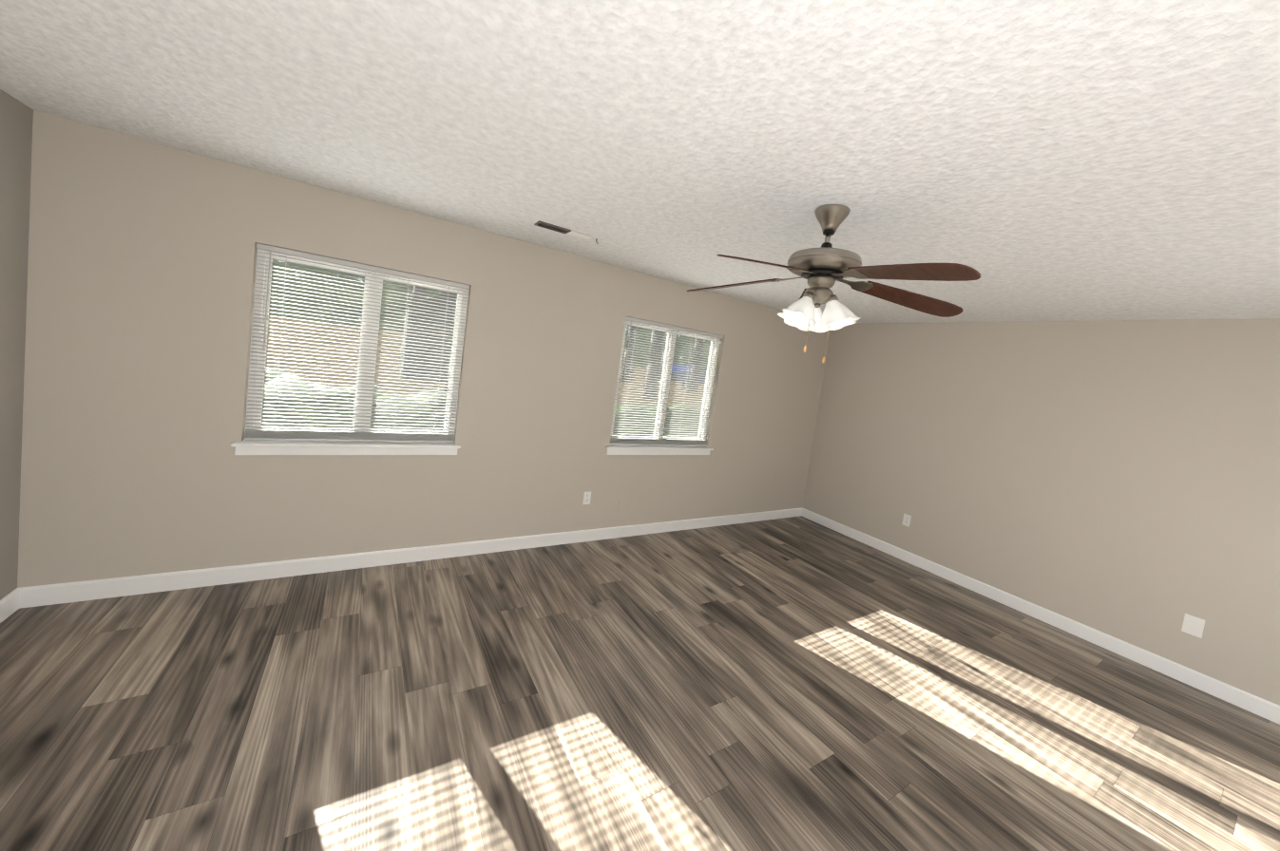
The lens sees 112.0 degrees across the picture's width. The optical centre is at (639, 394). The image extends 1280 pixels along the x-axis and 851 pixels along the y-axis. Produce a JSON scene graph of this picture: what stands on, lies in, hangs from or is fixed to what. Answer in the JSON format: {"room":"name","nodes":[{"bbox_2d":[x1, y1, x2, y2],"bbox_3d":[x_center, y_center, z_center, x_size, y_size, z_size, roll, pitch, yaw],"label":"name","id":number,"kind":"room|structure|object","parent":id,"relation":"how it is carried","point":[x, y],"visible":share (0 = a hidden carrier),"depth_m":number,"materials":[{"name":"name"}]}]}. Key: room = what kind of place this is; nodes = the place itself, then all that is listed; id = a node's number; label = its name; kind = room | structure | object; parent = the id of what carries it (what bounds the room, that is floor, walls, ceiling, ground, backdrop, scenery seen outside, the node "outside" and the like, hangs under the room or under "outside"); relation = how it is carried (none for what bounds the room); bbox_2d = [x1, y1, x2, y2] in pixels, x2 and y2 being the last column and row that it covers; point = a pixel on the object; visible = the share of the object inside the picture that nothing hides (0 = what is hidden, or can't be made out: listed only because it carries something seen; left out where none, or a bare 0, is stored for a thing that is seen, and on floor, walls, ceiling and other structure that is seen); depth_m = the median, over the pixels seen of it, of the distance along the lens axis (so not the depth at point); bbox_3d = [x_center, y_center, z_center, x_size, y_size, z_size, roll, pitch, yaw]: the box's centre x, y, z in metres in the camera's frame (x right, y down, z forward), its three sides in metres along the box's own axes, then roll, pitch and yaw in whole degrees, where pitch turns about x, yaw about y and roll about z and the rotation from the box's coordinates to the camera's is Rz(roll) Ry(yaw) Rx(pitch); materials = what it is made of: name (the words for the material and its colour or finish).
{"room":"empty bedroom","nodes":[
{"label":"empty bedroom","id":0,"kind":"room"},
{"bbox_2d":[0,89,33,600],"bbox_3d":[-1.900,0.152,0.196,0.140,2.440,4.440,5,5,-32],"label":"wall","id":1,"kind":"structure","parent":0,"point":[16,117],"depth_m":2.02,"materials":[{"name":"grey paint"}]},
{"bbox_2d":[0,588,19,623],"bbox_3d":[-2.025,1.304,0.376,0.014,0.105,4.300,5,5,-32],"label":"baseboard","id":2,"kind":"structure","parent":1,"relation":"attached to","point":[9,604],"depth_m":2.12,"materials":[{"name":"white paint"}]},
{"bbox_2d":[17,110,830,588],"bbox_3d":[-0.434,0.096,3.812,6.460,2.440,0.140,5,5,-32],"label":"wall","id":3,"kind":"structure","parent":0,"point":[141,295],"depth_m":2.64,"materials":[{"name":"beige paint"}]},
{"bbox_2d":[230,248,468,455],"bbox_3d":[-1.818,-0.220,2.874,1.260,1.248,0.165,5,5,-32],"label":"window","id":4,"kind":"structure","parent":3,"relation":"in","point":[279,448],"depth_m":2.85,"materials":[{"name":"white plastic"}]},
{"bbox_2d":[244,243,469,442],"bbox_3d":[-1.802,-0.258,2.854,1.168,1.161,0.048,5,5,-32],"label":"window blinds","id":5,"kind":"object","parent":4,"relation":"attached to","point":[363,435],"visible":0.9,"depth_m":2.81,"materials":[{"name":"grey plastic"}]},
{"bbox_2d":[18,508,802,609],"bbox_3d":[-0.547,1.261,3.827,6.180,0.105,0.014,5,5,-32],"label":"baseboard","id":6,"kind":"structure","parent":3,"relation":"attached to","point":[66,593],"depth_m":2.86,"materials":[{"name":"white paint"}]},
{"bbox_2d":[582,491,591,504],"bbox_3d":[-0.469,0.920,3.828,0.070,0.115,0.008,5,5,-32],"label":"electrical outlet","id":7,"kind":"object","parent":3,"relation":"attached to","point":[586,497],"visible":1,"depth_m":3.83,"materials":[{"name":"white plastic"}]},
{"bbox_2d":[605,320,720,455],"bbox_3d":[0.267,-0.036,4.195,1.260,1.248,0.165,5,5,-32],"label":"window","id":8,"kind":"structure","parent":3,"relation":"in","point":[652,450],"depth_m":4.21,"materials":[{"name":"white plastic"}]},
{"bbox_2d":[609,316,723,446],"bbox_3d":[0.283,-0.073,4.175,1.168,1.161,0.048,5,5,-32],"label":"window blinds","id":9,"kind":"object","parent":8,"relation":"attached to","point":[640,441],"visible":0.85,"depth_m":4.14,"materials":[{"name":"grey plastic"}]},
{"bbox_2d":[0,516,1279,850],"bbox_3d":[0.558,1.645,2.028,6.460,0.120,4.580,5,5,-32],"label":"floor","id":10,"kind":"structure","parent":0,"point":[792,684],"depth_m":2.02,"materials":[{"name":"brown wood"}]},
{"bbox_2d":[0,0,1279,323],"bbox_3d":[0.893,-0.887,1.853,6.460,0.120,4.580,5,5,-32],"label":"ceiling","id":11,"kind":"structure","parent":0,"point":[1072,160],"depth_m":1.45,"materials":[{"name":"white paint"}]},
{"bbox_2d":[534,220,598,244],"bbox_3d":[-0.475,-1.061,2.854,0.431,0.031,0.100,5,5,-32],"label":"ceiling vent","id":12,"kind":"object","parent":11,"relation":"in","point":[549,226],"visible":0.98,"depth_m":2.81,"materials":[{"name":"grey metal"}]},
{"bbox_2d":[687,204,980,363],"bbox_3d":[0.810,-0.495,1.948,1.270,0.691,1.283,5,5,-32],"label":"ceiling fan","id":13,"kind":"object","parent":11,"relation":"hanging from","point":[824,267],"visible":1,"depth_m":1.92,"materials":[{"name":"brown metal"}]},
{"bbox_2d":[802,318,1279,706],"bbox_3d":[3.425,0.623,3.567,0.140,2.440,4.440,5,5,-32],"label":"wall","id":14,"kind":"structure","parent":0,"point":[1118,479],"depth_m":3.36,"materials":[{"name":"beige paint"}]},
{"bbox_2d":[902,514,911,527],"bbox_3d":[2.734,1.292,4.426,0.008,0.115,0.070,5,5,-32],"label":"electrical outlet","id":15,"kind":"object","parent":14,"relation":"attached to","point":[907,519],"visible":1,"depth_m":4.42,"materials":[{"name":"white plastic"}]},
{"bbox_2d":[801,508,1279,725],"bbox_3d":[3.171,1.763,3.665,0.014,0.105,4.300,5,5,-32],"label":"baseboard","id":16,"kind":"structure","parent":14,"relation":"attached to","point":[1244,700],"depth_m":3.31,"materials":[{"name":"white paint"}]},
{"bbox_2d":[1181,613,1205,638],"bbox_3d":[3.691,1.545,2.881,0.006,0.125,0.085,5,5,-32],"label":"blank wall plate","id":17,"kind":"object","parent":14,"relation":"attached to","point":[1192,625],"visible":1,"depth_m":2.88,"materials":[{"name":"white plastic"}]},
{"label":"outside","id":18,"kind":"structure","parent":0,"visible":0},
{"bbox_2d":[265,317,704,410],"bbox_3d":[-3.366,-2.635,31.153,150.000,4.044,130.000,5,5,-32],"label":"ground","id":19,"kind":"structure","parent":18,"point":[317,342],"depth_m":18.44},
{"bbox_2d":[410,286,427,304],"bbox_3d":[-7.996,-7.685,17.296,6.794,13.416,6.857,5,5,-32],"label":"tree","id":20,"kind":"object","parent":19,"relation":"on","point":[417,294],"depth_m":16.79,"materials":[{"name":"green plant"}]},
{"bbox_2d":[400,291,457,382],"bbox_3d":[-6.934,-1.982,15.044,2.500,3.050,2.640,5,5,-32],"label":"shed","id":21,"kind":"object","parent":19,"relation":"on","point":[429,322],"depth_m":13.77,"materials":[{"name":"grey"}]},
{"bbox_2d":[261,366,701,438],"bbox_3d":[-1.891,0.724,6.826,9.667,1.669,2.136,5,5,-32],"label":"hedge","id":22,"kind":"object","parent":19,"relation":"on","point":[291,383],"depth_m":5.25,"materials":[{"name":"green plant"}]},
{"bbox_2d":[620,325,638,382],"bbox_3d":[0.033,-8.444,25.315,7.436,15.647,7.700,5,5,-32],"label":"tree","id":23,"kind":"object","parent":19,"relation":"on","point":[630,354],"depth_m":25.53,"materials":[{"name":"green plant"}]},
{"bbox_2d":[644,329,662,400],"bbox_3d":[1.547,-5.752,18.958,5.464,12.163,5.893,5,5,-32],"label":"tree","id":24,"kind":"object","parent":19,"relation":"on","point":[656,348],"depth_m":18.82,"materials":[{"name":"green plant"}]},
{"bbox_2d":[660,333,667,369],"bbox_3d":[3.493,-9.511,35.282,8.222,16.654,7.289,5,5,-32],"label":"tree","id":25,"kind":"object","parent":19,"relation":"on","point":[663,352],"depth_m":35.46,"materials":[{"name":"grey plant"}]},
{"bbox_2d":[658,363,706,388],"bbox_3d":[3.251,-1.177,28.939,1.740,1.450,4.500,11,5,38],"label":"car","id":26,"kind":"object","parent":19,"relation":"on","point":[683,374],"depth_m":27.48,"materials":[{"name":"blue paint"}]},
{"bbox_2d":[687,339,703,392],"bbox_3d":[4.587,-6.605,25.624,6.247,13.332,6.342,5,5,-32],"label":"tree","id":27,"kind":"object","parent":19,"relation":"on","point":[698,348],"depth_m":25.79,"materials":[{"name":"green plant"}]},
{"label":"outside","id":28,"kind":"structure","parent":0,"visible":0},
{"bbox_2d":[268,259,709,369],"bbox_3d":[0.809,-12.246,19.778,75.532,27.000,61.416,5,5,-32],"label":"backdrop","id":29,"kind":"structure","parent":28,"point":[353,300],"depth_m":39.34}
]}

